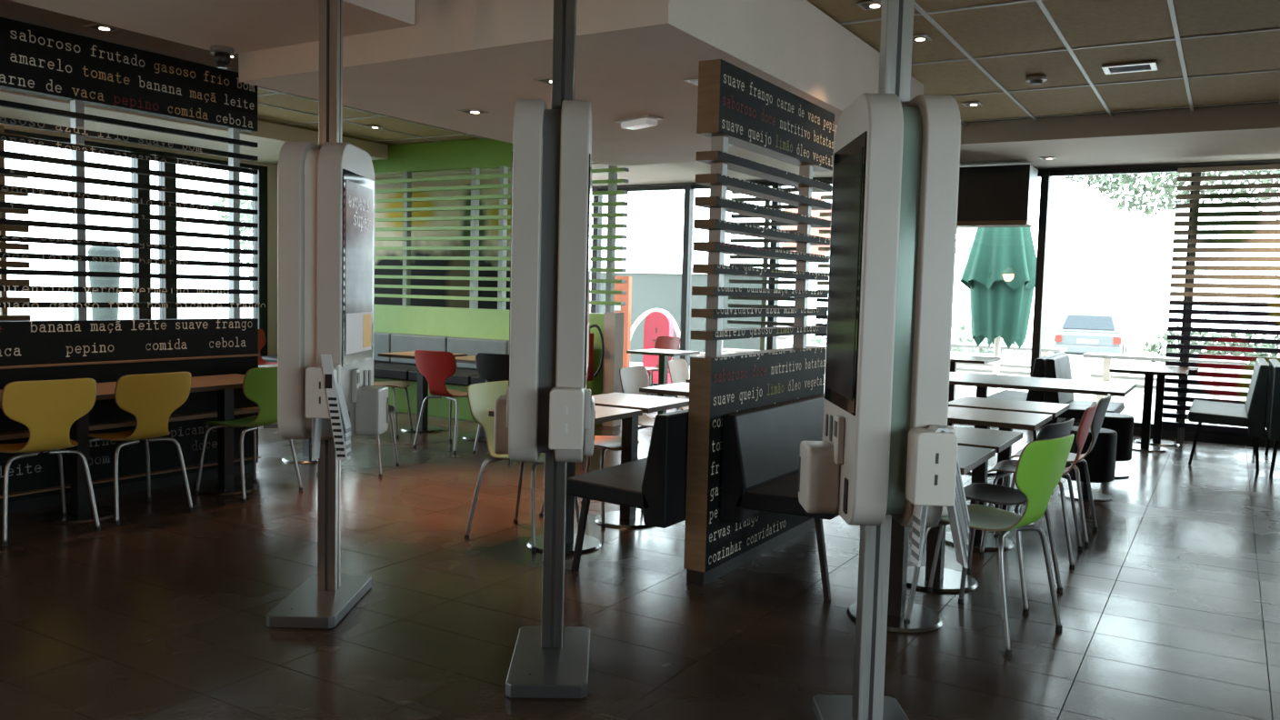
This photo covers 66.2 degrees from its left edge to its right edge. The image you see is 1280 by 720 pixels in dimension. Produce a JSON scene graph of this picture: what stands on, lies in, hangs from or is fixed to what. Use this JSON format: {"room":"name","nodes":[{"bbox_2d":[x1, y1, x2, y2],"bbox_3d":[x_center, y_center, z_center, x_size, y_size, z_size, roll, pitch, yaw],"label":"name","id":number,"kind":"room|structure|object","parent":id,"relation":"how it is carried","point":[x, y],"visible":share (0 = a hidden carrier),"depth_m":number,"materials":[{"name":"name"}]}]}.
{"room":"eatery","nodes":[
{"label":"eatery","id":0,"kind":"room"},
{"bbox_2d":[0,124,277,355],"bbox_3d":[-6.658,-0.876,8.617,0.150,3.300,14.950,4,5,31],"label":"wall","id":1,"kind":"structure","parent":0,"point":[272,169],"depth_m":11.99,"materials":[{"name":"white paint"}]},
{"bbox_2d":[4,129,267,356],"bbox_3d":[-7.556,-0.923,7.104,0.120,2.320,11.500,4,5,31],"label":"window","id":2,"kind":"structure","parent":1,"relation":"in","point":[260,313],"depth_m":10.85,"materials":[{"name":"grey metal"}]},
{"bbox_2d":[0,88,387,165],"bbox_3d":[-6.639,-2.138,6.607,1.800,0.160,11.650,4,5,31],"label":"trim","id":3,"kind":"structure","parent":1,"relation":"attached to","point":[270,137],"depth_m":9.58,"materials":[{"name":"white paint"}]},
{"bbox_2d":[0,125,30,320],"bbox_3d":[-6.514,-0.984,8.348,0.120,2.320,2.450,4,5,31],"label":"screen","id":4,"kind":"object","parent":3,"relation":"hanging from","point":[4,245],"visible":0.54,"depth_m":9.24,"materials":[{"name":"brown wood"}]},
{"bbox_2d":[374,170,511,188],"bbox_3d":[-2.241,-0.964,12.418,3.400,2.770,0.080,4,5,31],"label":"wall","id":5,"kind":"structure","parent":0,"point":[495,180],"depth_m":12.49,"materials":[{"name":"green paint"}]},
{"bbox_2d":[374,181,511,309],"bbox_3d":[-2.280,-1.035,12.345,3.400,2.320,0.060,4,5,31],"label":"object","id":6,"kind":"object","parent":5,"relation":"attached to","point":[394,301],"visible":0.07,"depth_m":12.45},
{"bbox_2d":[371,138,629,426],"bbox_3d":[-2.262,-0.945,10.953,4.970,2.935,0.170,4,5,31],"label":"wall","id":7,"kind":"structure","parent":0,"point":[475,155],"depth_m":10.63,"materials":[{"name":"green paint"}]},
{"bbox_2d":[586,324,604,380],"bbox_3d":[-0.463,-0.074,9.723,0.295,0.563,0.140,4,5,31],"label":"fire extinguisher","id":8,"kind":"object","parent":7,"relation":"attached to","point":[590,377],"visible":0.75,"depth_m":9.70,"materials":[{"name":"red metal"}]},
{"bbox_2d":[238,0,923,166],"bbox_3d":[-0.059,-1.791,6.351,2.730,0.480,3.830,4,5,31],"label":"ceiling","id":9,"kind":"structure","parent":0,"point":[634,58],"depth_m":5.10,"materials":[{"name":"white paint"}]},
{"bbox_2d":[456,108,488,114],"bbox_3d":[-1.049,-1.556,6.151,0.140,0.010,0.140,4,5,31],"label":"recessed light","id":10,"kind":"object","parent":9,"relation":"attached to","point":[473,111],"visible":1,"depth_m":6.13,"materials":[{"name":"grey"}]},
{"bbox_2d":[532,76,551,84],"bbox_3d":[-0.466,-1.473,5.180,0.140,0.010,0.140,4,5,31],"label":"recessed light","id":11,"kind":"object","parent":9,"relation":"attached to","point":[545,80],"visible":0.4,"depth_m":5.16,"materials":[{"name":"grey"}]},
{"bbox_2d":[615,114,663,129],"bbox_3d":[-0.006,-1.519,6.290,0.120,0.049,0.340,-2,5,-39],"label":"emergency light","id":12,"kind":"object","parent":9,"relation":"attached to","point":[645,121],"visible":1,"depth_m":6.23,"materials":[{"name":"grey plastic"}]},
{"bbox_2d":[620,118,657,129],"bbox_3d":[-0.006,-1.515,6.291,0.090,0.040,0.260,-2,5,-39],"label":"diffuser","id":13,"kind":"object","parent":12,"relation":"attached to","point":[632,124],"depth_m":6.25,"materials":[{"name":"white plastic"}]},
{"bbox_2d":[0,390,1279,719],"bbox_3d":[-0.863,1.073,5.110,14.000,0.200,15.150,4,5,31],"label":"floor","id":14,"kind":"structure","parent":0,"point":[1170,610],"depth_m":4.17,"materials":[{"name":"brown tile"}]},
{"bbox_2d":[0,378,100,546],"bbox_3d":[-3.176,0.496,5.166,0.512,0.825,0.468,5,5,39],"label":"bentwood chair","id":15,"kind":"object","parent":14,"relation":"on","point":[48,409],"visible":1,"depth_m":5.02,"materials":[{"name":"yellow wood"}]},
{"bbox_2d":[0,381,215,523],"bbox_3d":[-3.162,0.525,5.538,0.600,0.714,1.300,4,5,31],"label":"pedestal table","id":16,"kind":"object","parent":14,"relation":"on","point":[80,511],"visible":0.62,"depth_m":5.52,"materials":[{"name":"metal"}]},
{"bbox_2d":[0,16,265,515],"bbox_3d":[-3.558,-0.505,5.500,0.102,2.755,3.382,4,5,31],"label":"wall","id":17,"kind":"structure","parent":14,"relation":"on","point":[37,60],"depth_m":6.00,"materials":[{"name":"black paint"}]},
{"bbox_2d":[0,0,238,72],"bbox_3d":[-3.729,-1.896,4.251,1.230,0.165,5.600,4,5,31],"label":"trim","id":18,"kind":"structure","parent":17,"relation":"attached to","point":[12,10],"depth_m":5.73,"materials":[{"name":"beige paint"}]},
{"bbox_2d":[0,353,260,498],"bbox_3d":[-3.522,0.401,5.479,0.090,0.732,3.300,4,5,31],"label":"wall ledge","id":19,"kind":"object","parent":17,"relation":"attached to","point":[240,411],"visible":0.7,"depth_m":6.05,"materials":[{"name":"brown wood"}]},
{"bbox_2d":[87,371,194,525],"bbox_3d":[-2.896,0.470,5.630,0.512,0.825,0.468,4,5,33],"label":"bentwood chair","id":20,"kind":"object","parent":14,"relation":"on","point":[152,398],"visible":0.93,"depth_m":5.50,"materials":[{"name":"yellow wood"}]},
{"bbox_2d":[191,373,259,495],"bbox_3d":[-2.677,0.481,6.342,0.580,0.714,0.580,4,5,31],"label":"pedestal table","id":21,"kind":"object","parent":14,"relation":"on","point":[225,385],"visible":0.63,"depth_m":6.32,"materials":[{"name":"metal"}]},
{"bbox_2d":[194,366,303,502],"bbox_3d":[-2.474,0.438,6.253,0.512,0.825,0.468,4,5,29],"label":"bentwood chair","id":22,"kind":"object","parent":14,"relation":"on","point":[259,384],"visible":0.8,"depth_m":6.10,"materials":[{"name":"green wood"}]},
{"bbox_2d":[258,329,277,365],"bbox_3d":[-4.050,0.082,10.738,0.512,0.825,0.468,2,4,11],"label":"bentwood chair","id":23,"kind":"object","parent":14,"relation":"on","point":[262,340],"visible":0.21,"depth_m":10.88,"materials":[{"name":"brown wood"}]},
{"bbox_2d":[258,364,317,463],"bbox_3d":[-2.531,0.403,7.512,0.580,0.714,0.580,4,5,31],"label":"pedestal table","id":24,"kind":"object","parent":14,"relation":"on","point":[305,457],"visible":0.28,"depth_m":7.49,"materials":[{"name":"laminate"}]},
{"bbox_2d":[266,0,388,629],"bbox_3d":[-1.259,-0.443,4.034,0.376,2.946,0.620,1,4,0],"label":"kiosk","id":25,"kind":"object","parent":14,"relation":"on","point":[327,394],"visible":1,"depth_m":3.89,"materials":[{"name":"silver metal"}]},
{"bbox_2d":[362,314,370,347],"bbox_3d":[-1.178,-0.126,4.226,0.007,0.140,0.120,1,4,0],"label":"photo","id":26,"kind":"object","parent":25,"relation":"attached to","point":[366,318],"depth_m":4.22,"materials":[{"name":"brown"}]},
{"bbox_2d":[316,404,399,477],"bbox_3d":[-2.052,0.390,7.089,0.512,0.825,0.468,2,4,1],"label":"bentwood chair","id":27,"kind":"object","parent":14,"relation":"on","point":[391,408],"visible":0.16,"depth_m":7.21,"materials":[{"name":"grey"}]},
{"bbox_2d":[260,331,509,420],"bbox_3d":[-2.591,0.136,10.693,4.200,0.800,0.705,4,5,31],"label":"bench","id":28,"kind":"object","parent":14,"relation":"on","point":[461,379],"visible":0.23,"depth_m":10.44,"materials":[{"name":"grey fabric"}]},
{"bbox_2d":[260,355,277,362],"bbox_3d":[-4.061,0.026,11.501,0.832,0.110,0.580,4,5,31],"label":"seat cushion","id":29,"kind":"object","parent":28,"relation":"on","point":[268,358],"depth_m":11.31,"materials":[{"name":"black leather"}]},
{"bbox_2d":[373,331,393,362],"bbox_3d":[-3.154,-0.161,11.356,0.832,0.330,0.125,4,5,31],"label":"cushion","id":30,"kind":"object","parent":28,"relation":"on","point":[383,342],"depth_m":11.15,"materials":[{"name":"grey fabric"}]},
{"bbox_2d":[373,362,417,380],"bbox_3d":[-2.623,0.124,10.639,0.832,0.110,0.580,4,5,31],"label":"seat cushion","id":31,"kind":"object","parent":28,"relation":"on","point":[382,371],"depth_m":10.38,"materials":[{"name":"black leather"}]},
{"bbox_2d":[390,333,451,364],"bbox_3d":[-2.435,-0.112,10.925,0.832,0.330,0.125,4,5,31],"label":"cushion","id":32,"kind":"object","parent":28,"relation":"on","point":[399,342],"depth_m":10.90,"materials":[{"name":"grey fabric"}]},
{"bbox_2d":[408,368,479,386],"bbox_3d":[-1.903,0.172,10.207,0.832,0.110,0.580,4,5,31],"label":"seat cushion","id":33,"kind":"object","parent":28,"relation":"on","point":[462,377],"depth_m":9.89,"materials":[{"name":"black leather"}]},
{"bbox_2d":[470,375,479,384],"bbox_3d":[-1.184,0.221,9.776,0.832,0.110,0.580,4,5,31],"label":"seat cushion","id":34,"kind":"object","parent":28,"relation":"on","point":[475,379],"depth_m":9.71,"materials":[{"name":"black leather"}]},
{"bbox_2d":[447,337,509,369],"bbox_3d":[-1.716,-0.064,10.493,0.832,0.330,0.125,4,5,31],"label":"cushion","id":35,"kind":"object","parent":28,"relation":"on","point":[471,346],"depth_m":10.46,"materials":[{"name":"grey fabric"}]},
{"bbox_2d":[373,380,412,438],"bbox_3d":[-2.367,0.256,8.886,0.512,0.825,0.468,2,4,3],"label":"bentwood chair","id":36,"kind":"object","parent":14,"relation":"on","point":[395,384],"visible":0.33,"depth_m":8.93,"materials":[{"name":"brown wood"}]},
{"bbox_2d":[377,350,467,432],"bbox_3d":[-2.039,0.297,9.197,0.580,0.714,0.580,4,5,31],"label":"pedestal table","id":37,"kind":"object","parent":14,"relation":"on","point":[422,382],"visible":0.64,"depth_m":9.17,"materials":[{"name":"laminate"}]},
{"bbox_2d":[412,349,467,453],"bbox_3d":[-1.580,0.323,8.211,0.468,0.825,0.512,4,5,31],"label":"bentwood chair","id":38,"kind":"object","parent":14,"relation":"on","point":[436,366],"visible":0.84,"depth_m":8.02,"materials":[{"name":"red wood"}]},
{"bbox_2d":[455,355,487,440],"bbox_3d":[-1.397,0.341,8.812,0.580,0.714,0.580,4,5,31],"label":"pedestal table","id":39,"kind":"object","parent":14,"relation":"on","point":[471,359],"visible":0.3,"depth_m":8.76,"materials":[{"name":"laminate"}]},
{"bbox_2d":[472,352,509,453],"bbox_3d":[-1.056,0.348,8.049,0.468,0.825,0.512,3,4,23],"label":"bentwood chair","id":40,"kind":"object","parent":14,"relation":"on","point":[493,367],"visible":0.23,"depth_m":7.84,"materials":[{"name":"brown"}]},
{"bbox_2d":[464,380,579,551],"bbox_3d":[-0.641,0.549,5.338,0.512,0.825,0.468,4,5,29],"label":"bentwood chair","id":41,"kind":"object","parent":14,"relation":"on","point":[482,396],"visible":0.45,"depth_m":5.32,"materials":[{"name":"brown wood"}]},
{"bbox_2d":[493,0,595,699],"bbox_3d":[-0.325,-0.377,3.433,0.359,2.946,0.620,1,4,-2],"label":"kiosk","id":42,"kind":"object","parent":14,"relation":"on","point":[547,407],"visible":1,"depth_m":3.27,"materials":[{"name":"silver metal"}]},
{"bbox_2d":[488,405,642,554],"bbox_3d":[-0.392,0.621,5.181,0.580,0.714,0.580,4,5,31],"label":"pedestal table","id":43,"kind":"object","parent":14,"relation":"on","point":[603,414],"visible":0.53,"depth_m":5.16,"materials":[{"name":"laminate"}]},
{"bbox_2d":[539,435,642,528],"bbox_3d":[-0.293,0.520,5.876,0.512,0.825,0.468,4,5,31],"label":"bentwood chair","id":44,"kind":"object","parent":14,"relation":"on","point":[607,442],"visible":0.27,"depth_m":5.78,"materials":[{"name":"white wood"}]},
{"bbox_2d":[566,409,688,570],"bbox_3d":[0.253,0.597,5.159,0.565,0.800,1.470,4,5,31],"label":"bench","id":45,"kind":"object","parent":14,"relation":"on","point":[655,484],"visible":0.44,"depth_m":4.48,"materials":[{"name":"black leather"}]},
{"bbox_2d":[619,365,654,440],"bbox_3d":[0.136,0.472,6.722,0.512,0.825,0.468,3,4,25],"label":"bentwood chair","id":46,"kind":"object","parent":14,"relation":"on","point":[632,378],"visible":0.35,"depth_m":6.80,"materials":[{"name":"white wood"}]},
{"bbox_2d":[591,392,689,528],"bbox_3d":[-0.064,0.589,5.765,0.580,0.714,0.580,4,5,31],"label":"pedestal table","id":47,"kind":"object","parent":14,"relation":"on","point":[627,516],"visible":0.59,"depth_m":5.72,"materials":[{"name":"laminate"}]},
{"bbox_2d":[645,335,679,408],"bbox_3d":[0.157,0.140,11.460,0.512,0.825,0.468,-2,5,-39],"label":"bentwood chair","id":48,"kind":"object","parent":14,"relation":"on","point":[671,343],"visible":0.38,"depth_m":11.57,"materials":[{"name":"brown wood"}]},
{"bbox_2d":[626,349,699,419],"bbox_3d":[0.244,0.260,10.565,0.580,0.714,0.580,4,5,31],"label":"pedestal table","id":49,"kind":"object","parent":14,"relation":"on","point":[664,354],"visible":0.66,"depth_m":10.52,"materials":[{"name":"laminate"}]},
{"bbox_2d":[639,381,689,396],"bbox_3d":[0.382,0.543,6.581,0.580,0.714,0.580,4,5,31],"label":"pedestal table","id":50,"kind":"object","parent":14,"relation":"on","point":[681,388],"visible":0.23,"depth_m":6.43,"materials":[{"name":"laminate"}]},
{"bbox_2d":[667,359,689,409],"bbox_3d":[0.480,0.422,7.562,0.512,0.825,0.468,3,4,21],"label":"bentwood chair","id":51,"kind":"object","parent":14,"relation":"on","point":[678,368],"visible":0.2,"depth_m":7.66,"materials":[{"name":"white wood"}]},
{"bbox_2d":[683,59,837,586],"bbox_3d":[0.681,-0.184,5.116,0.112,2.385,1.552,4,5,31],"label":"wall","id":52,"kind":"structure","parent":14,"relation":"on","point":[736,106],"depth_m":4.72,"materials":[{"name":"brown wood"}]},
{"bbox_2d":[727,187,799,350],"bbox_3d":[1.508,-0.763,11.974,0.900,2.622,0.110,4,5,31],"label":"screen","id":53,"kind":"object","parent":14,"relation":"on","point":[765,282],"visible":0.3,"depth_m":11.92,"materials":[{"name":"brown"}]},
{"bbox_2d":[719,393,839,599],"bbox_3d":[0.945,0.632,4.983,0.565,0.790,1.300,4,5,31],"label":"bench","id":54,"kind":"object","parent":14,"relation":"on","point":[761,445],"visible":0.48,"depth_m":4.60,"materials":[{"name":"black leather"}]},
{"bbox_2d":[814,186,832,336],"bbox_3d":[2.536,-0.693,11.357,1.000,2.622,0.110,4,5,31],"label":"screen","id":55,"kind":"object","parent":14,"relation":"on","point":[822,197],"visible":0.14,"depth_m":11.51,"materials":[{"name":"grey"}]},
{"bbox_2d":[798,0,969,719],"bbox_3d":[0.734,-0.309,2.853,0.444,2.946,0.620,1,4,0],"label":"kiosk","id":56,"kind":"object","parent":14,"relation":"on","point":[887,449],"visible":1,"depth_m":2.70,"materials":[{"name":"silver metal"}]},
{"bbox_2d":[846,445,995,632],"bbox_3d":[1.090,0.732,4.141,0.640,0.714,0.580,4,5,31],"label":"pedestal table","id":57,"kind":"object","parent":14,"relation":"on","point":[923,618],"visible":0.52,"depth_m":4.11,"materials":[{"name":"laminate"}]},
{"bbox_2d":[906,425,1023,592],"bbox_3d":[1.426,0.702,4.697,0.640,0.714,0.580,4,5,31],"label":"pedestal table","id":58,"kind":"object","parent":14,"relation":"on","point":[945,580],"visible":0.5,"depth_m":4.67,"materials":[{"name":"laminate"}]},
{"bbox_2d":[947,354,1000,427],"bbox_3d":[3.244,0.343,10.221,0.800,0.749,0.800,4,5,31],"label":"pedestal table","id":59,"kind":"object","parent":14,"relation":"on","point":[954,359],"visible":0.33,"depth_m":10.17,"materials":[{"name":"laminate"}]},
{"bbox_2d":[903,433,1074,656],"bbox_3d":[1.443,0.696,4.011,0.468,0.825,0.512,-2,5,-43],"label":"bentwood chair","id":60,"kind":"object","parent":14,"relation":"on","point":[1041,464],"visible":0.8,"depth_m":3.86,"materials":[{"name":"green wood"}]},
{"bbox_2d":[945,406,1052,550],"bbox_3d":[1.895,0.659,5.475,0.640,0.714,0.580,4,5,31],"label":"pedestal table","id":61,"kind":"object","parent":14,"relation":"on","point":[980,418],"visible":0.57,"depth_m":5.41,"materials":[{"name":"laminate"}]},
{"bbox_2d":[926,418,1074,614],"bbox_3d":[1.677,0.666,4.514,0.512,0.825,0.468,5,5,41],"label":"bentwood chair","id":62,"kind":"object","parent":14,"relation":"on","point":[982,492],"visible":0.47,"depth_m":4.51,"materials":[{"name":"brown"}]},
{"bbox_2d":[948,396,1069,525],"bbox_3d":[2.251,0.627,6.065,0.640,0.714,0.580,4,5,31],"label":"pedestal table","id":63,"kind":"object","parent":14,"relation":"on","point":[1055,409],"visible":0.47,"depth_m":6.02,"materials":[{"name":"laminate"}]},
{"bbox_2d":[987,351,1065,440],"bbox_3d":[3.567,0.370,9.180,0.565,0.860,1.350,4,5,31],"label":"bench","id":64,"kind":"object","parent":14,"relation":"on","point":[1039,366],"visible":0.33,"depth_m":8.54,"materials":[{"name":"black leather"}]},
{"bbox_2d":[979,401,1097,569],"bbox_3d":[2.136,0.627,5.236,0.512,0.825,0.468,4,5,29],"label":"bentwood chair","id":65,"kind":"object","parent":14,"relation":"on","point":[1007,466],"visible":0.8,"depth_m":5.10,"materials":[{"name":"brown wood"}]},
{"bbox_2d":[949,371,1136,475],"bbox_3d":[2.690,0.509,7.758,2.100,0.734,0.950,4,5,31],"label":"pedestal table","id":66,"kind":"object","parent":14,"relation":"on","point":[982,382],"visible":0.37,"depth_m":7.37,"materials":[{"name":"laminate"}]},
{"bbox_2d":[1001,393,1111,546],"bbox_3d":[2.438,0.602,5.717,0.512,0.825,0.468,4,5,31],"label":"bentwood chair","id":67,"kind":"object","parent":14,"relation":"on","point":[1103,404],"visible":0.64,"depth_m":5.52,"materials":[{"name":"brown wood"}]},
{"bbox_2d":[1043,354,1124,424],"bbox_3d":[3.948,0.413,8.701,0.565,0.860,0.920,4,5,31],"label":"bench","id":68,"kind":"object","parent":14,"relation":"on","point":[1059,367],"visible":0.51,"depth_m":8.47,"materials":[{"name":"black leather"}]},
{"bbox_2d":[1058,426,1117,501],"bbox_3d":[3.105,0.716,6.818,0.360,0.474,0.360,4,5,31],"label":"stool","id":69,"kind":"object","parent":14,"relation":"on","point":[1101,460],"visible":0.56,"depth_m":6.66,"materials":[{"name":"black leather"}]},
{"bbox_2d":[1100,412,1134,478],"bbox_3d":[3.690,0.666,7.748,0.360,0.474,0.360,4,5,31],"label":"stool","id":70,"kind":"object","parent":14,"relation":"on","point":[1122,424],"visible":0.42,"depth_m":7.58,"materials":[{"name":"black leather"}]},
{"bbox_2d":[1109,365,1189,451],"bbox_3d":[4.733,0.459,9.153,0.620,0.744,0.600,4,5,31],"label":"pedestal table","id":71,"kind":"object","parent":14,"relation":"on","point":[1149,373],"visible":0.9,"depth_m":9.12,"materials":[{"name":"laminate"}]},
{"bbox_2d":[1124,364,1199,446],"bbox_3d":[5.056,0.439,9.554,0.620,0.744,0.400,4,5,31],"label":"pedestal table","id":72,"kind":"object","parent":14,"relation":"on","point":[1156,440],"visible":0.7,"depth_m":9.52,"materials":[{"name":"laminate"}]},
{"bbox_2d":[1161,164,1279,441],"bbox_3d":[6.578,-0.447,8.903,3.130,2.682,0.100,4,5,31],"label":"window blinds","id":73,"kind":"object","parent":14,"relation":"on","point":[1181,425],"visible":0.79,"depth_m":9.44,"materials":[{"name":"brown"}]},
{"bbox_2d":[1187,358,1269,471],"bbox_3d":[5.199,0.436,8.696,0.565,0.880,1.300,4,5,31],"label":"bench","id":74,"kind":"object","parent":14,"relation":"on","point":[1252,415],"visible":1,"depth_m":8.14,"materials":[{"name":"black leather"}]},
{"bbox_2d":[1264,359,1279,475],"bbox_3d":[5.649,0.474,8.310,0.565,0.880,1.400,4,5,31],"label":"bench","id":75,"kind":"object","parent":14,"relation":"on","point":[1273,411],"visible":0.89,"depth_m":7.86,"materials":[{"name":"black leather"}]},
{"bbox_3d":[3.143,-0.709,10.751,0.300,2.770,0.500,4,5,31],"label":"trim","id":76,"kind":"structure","parent":14,"relation":"on","visible":0},
{"bbox_2d":[956,164,1038,228],"bbox_3d":[3.307,-1.707,10.387,1.600,0.600,0.460,4,5,31],"label":"box","id":77,"kind":"object","parent":76,"relation":"attached to","point":[993,195],"visible":0.44,"depth_m":9.96,"materials":[{"name":"black"}]},
{"bbox_2d":[257,0,1279,145],"bbox_3d":[-1.312,-1.988,4.015,14.000,0.164,13.100,4,5,31],"label":"ceiling","id":78,"kind":"structure","parent":0,"point":[1205,53],"depth_m":6.40,"materials":[{"name":"grey"}]},
{"bbox_2d":[9,0,415,53],"bbox_3d":[-2.861,-1.712,3.129,1.410,0.330,4.560,4,5,31],"label":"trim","id":79,"kind":"structure","parent":78,"relation":"attached to","point":[243,25],"depth_m":4.68,"materials":[{"name":"white paint"}]},
{"bbox_2d":[81,22,120,32],"bbox_3d":[-3.054,-1.882,5.563,0.140,0.010,0.140,4,5,31],"label":"recessed light","id":80,"kind":"object","parent":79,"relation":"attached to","point":[96,26],"visible":1,"depth_m":5.55,"materials":[{"name":"grey"}]},
{"bbox_2d":[210,45,234,69],"bbox_3d":[-2.252,-1.630,5.292,0.120,0.105,0.120,4,5,31],"label":"dome camera","id":81,"kind":"object","parent":79,"relation":"attached to","point":[223,54],"visible":1,"depth_m":5.26,"materials":[{"name":"grey plastic"}]},
{"bbox_2d":[855,0,881,9],"bbox_3d":[1.263,-1.926,5.329,0.140,0.010,0.140,4,5,31],"label":"recessed light","id":82,"kind":"object","parent":78,"relation":"in","point":[875,4],"visible":0.93,"depth_m":5.31,"materials":[{"name":"grey"}]},
{"bbox_2d":[912,34,932,42],"bbox_3d":[1.699,-1.962,5.993,0.140,0.010,0.140,4,5,31],"label":"recessed light","id":83,"kind":"object","parent":78,"relation":"in","point":[921,37],"visible":0.86,"depth_m":5.97,"materials":[{"name":"grey"}]},
{"bbox_2d":[1025,75,1047,85],"bbox_3d":[2.820,-1.986,6.981,0.140,0.045,0.140,4,5,31],"label":"smoke detector","id":84,"kind":"object","parent":78,"relation":"attached to","point":[1035,80],"visible":1,"depth_m":6.95,"materials":[{"name":"grey plastic"}]},
{"bbox_2d":[1101,60,1158,74],"bbox_3d":[3.292,-1.964,6.593,0.320,0.012,0.240,4,5,31],"label":"ceiling vent","id":85,"kind":"object","parent":78,"relation":"in","point":[1151,65],"visible":1,"depth_m":6.58,"materials":[{"name":"grey plastic"}]},
{"bbox_2d":[591,159,1279,448],"bbox_3d":[3.047,-0.823,11.416,13.600,3.300,0.150,4,5,31],"label":"wall","id":86,"kind":"structure","parent":0,"point":[1166,434],"depth_m":9.92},
{"bbox_2d":[374,102,1279,186],"bbox_3d":[2.538,-2.255,10.406,13.600,0.330,1.970,4,5,31],"label":"trim","id":87,"kind":"structure","parent":86,"relation":"attached to","point":[1244,132],"depth_m":8.85,"materials":[{"name":"white paint"}]},
{"bbox_2d":[590,162,1279,439],"bbox_3d":[3.033,-0.777,11.398,13.600,2.670,0.120,4,5,31],"label":"window","id":88,"kind":"structure","parent":86,"relation":"in","point":[1045,175],"depth_m":11.77,"materials":[{"name":"grey"}]},
{"label":"outside","id":89,"kind":"structure","parent":0,"visible":0},
{"bbox_2d":[7,296,1279,429],"bbox_3d":[3.421,0.509,15.502,130.000,0.210,110.000,4,5,31],"label":"ground","id":90,"kind":"structure","parent":89,"point":[1135,336],"depth_m":37.86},
{"bbox_2d":[87,246,120,319],"bbox_3d":[-7.210,-0.637,13.225,0.400,1.850,0.400,4,5,31],"label":"parasol","id":91,"kind":"object","parent":90,"relation":"on","point":[97,313],"visible":0.57,"depth_m":13.07,"materials":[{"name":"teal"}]},
{"bbox_2d":[210,187,252,288],"bbox_3d":[-8.482,-2.146,22.512,2.132,3.502,2.688,4,5,31],"label":"tree","id":92,"kind":"object","parent":90,"relation":"on","point":[248,218],"visible":0.08,"depth_m":21.90,"materials":[{"name":"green plant"}]},
{"bbox_2d":[613,276,631,367],"bbox_3d":[-0.302,-0.464,14.929,0.320,1.620,0.090,4,5,31],"label":"board","id":93,"kind":"object","parent":90,"relation":"on","point":[625,309],"visible":0.36,"depth_m":14.84,"materials":[{"name":"brown"}]},
{"bbox_2d":[630,308,679,383],"bbox_3d":[0.153,-0.214,14.937,1.168,1.149,0.340,4,5,31],"label":"toy","id":94,"kind":"object","parent":90,"relation":"on","point":[658,322],"visible":0.46,"depth_m":14.73,"materials":[{"name":"red"}]},
{"bbox_2d":[590,266,769,366],"bbox_3d":[0.677,-0.847,18.954,4.000,1.870,0.300,4,5,31],"label":"wall","id":95,"kind":"structure","parent":90,"relation":"on","point":[652,287],"depth_m":18.85,"materials":[{"name":"white paint"}]},
{"bbox_2d":[690,335,793,356],"bbox_3d":[1.754,-0.039,15.776,1.600,0.760,1.620,4,5,31],"label":"picnic table","id":96,"kind":"object","parent":90,"relation":"on","point":[781,340],"visible":0.16,"depth_m":15.46,"materials":[{"name":"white wood"}]},
{"bbox_2d":[780,197,831,255],"bbox_3d":[2.875,-1.271,17.020,1.100,3.100,0.095,4,5,31],"label":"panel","id":97,"kind":"object","parent":90,"relation":"on","point":[814,249],"visible":0.1,"depth_m":16.85,"materials":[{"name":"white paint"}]},
{"bbox_2d":[806,319,1031,355],"bbox_3d":[6.519,-0.380,23.522,5.434,1.273,1.121,4,5,31],"label":"hedge","id":98,"kind":"object","parent":90,"relation":"on","point":[816,339],"visible":0.08,"depth_m":22.77,"materials":[{"name":"green plant"}]},
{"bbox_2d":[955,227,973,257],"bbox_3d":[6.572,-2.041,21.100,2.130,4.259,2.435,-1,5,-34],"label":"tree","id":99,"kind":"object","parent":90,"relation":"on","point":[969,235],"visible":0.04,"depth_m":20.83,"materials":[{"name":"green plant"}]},
{"bbox_2d":[960,227,1036,394],"bbox_3d":[4.546,-0.903,12.388,1.005,3.100,0.754,4,5,31],"label":"parasol","id":100,"kind":"object","parent":90,"relation":"on","point":[999,272],"visible":0.7,"depth_m":12.21,"materials":[{"name":"fabric"}]},
{"bbox_2d":[950,341,1067,375],"bbox_3d":[5.025,0.166,14.047,1.900,0.760,1.620,4,5,31],"label":"picnic table","id":101,"kind":"object","parent":90,"relation":"on","point":[1045,350],"visible":0.17,"depth_m":13.62,"materials":[{"name":"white wood"}]},
{"bbox_2d":[776,342,1253,399],"bbox_3d":[9.078,0.336,15.178,18.000,0.470,0.300,4,5,31],"label":"wall","id":102,"kind":"structure","parent":90,"relation":"on","point":[1081,368],"depth_m":16.01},
{"bbox_2d":[1052,310,1127,354],"bbox_3d":[12.851,-0.684,27.881,1.720,1.420,3.980,4,5,28],"label":"car","id":103,"kind":"object","parent":90,"relation":"on","point":[1082,332],"visible":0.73,"depth_m":26.29,"materials":[{"name":"grey paint"}]},
{"bbox_2d":[1079,351,1243,425],"bbox_3d":[6.393,0.341,12.063,1.700,0.760,1.620,4,5,31],"label":"picnic table","id":104,"kind":"object","parent":90,"relation":"on","point":[1106,375],"visible":0.44,"depth_m":11.94,"materials":[{"name":"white wood"}]},
{"bbox_2d":[1063,170,1279,219],"bbox_3d":[10.733,-2.446,18.241,5.771,5.678,2.874,4,5,31],"label":"tree","id":105,"kind":"object","parent":90,"relation":"on","point":[1125,178],"visible":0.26,"depth_m":18.29,"materials":[{"name":"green plant"}]},
{"bbox_2d":[1141,324,1279,365],"bbox_3d":[12.663,-0.061,19.839,4.505,1.219,1.128,4,5,31],"label":"hedge","id":106,"kind":"object","parent":90,"relation":"on","point":[1154,347],"visible":0.25,"depth_m":20.14,"materials":[{"name":"green plant"}]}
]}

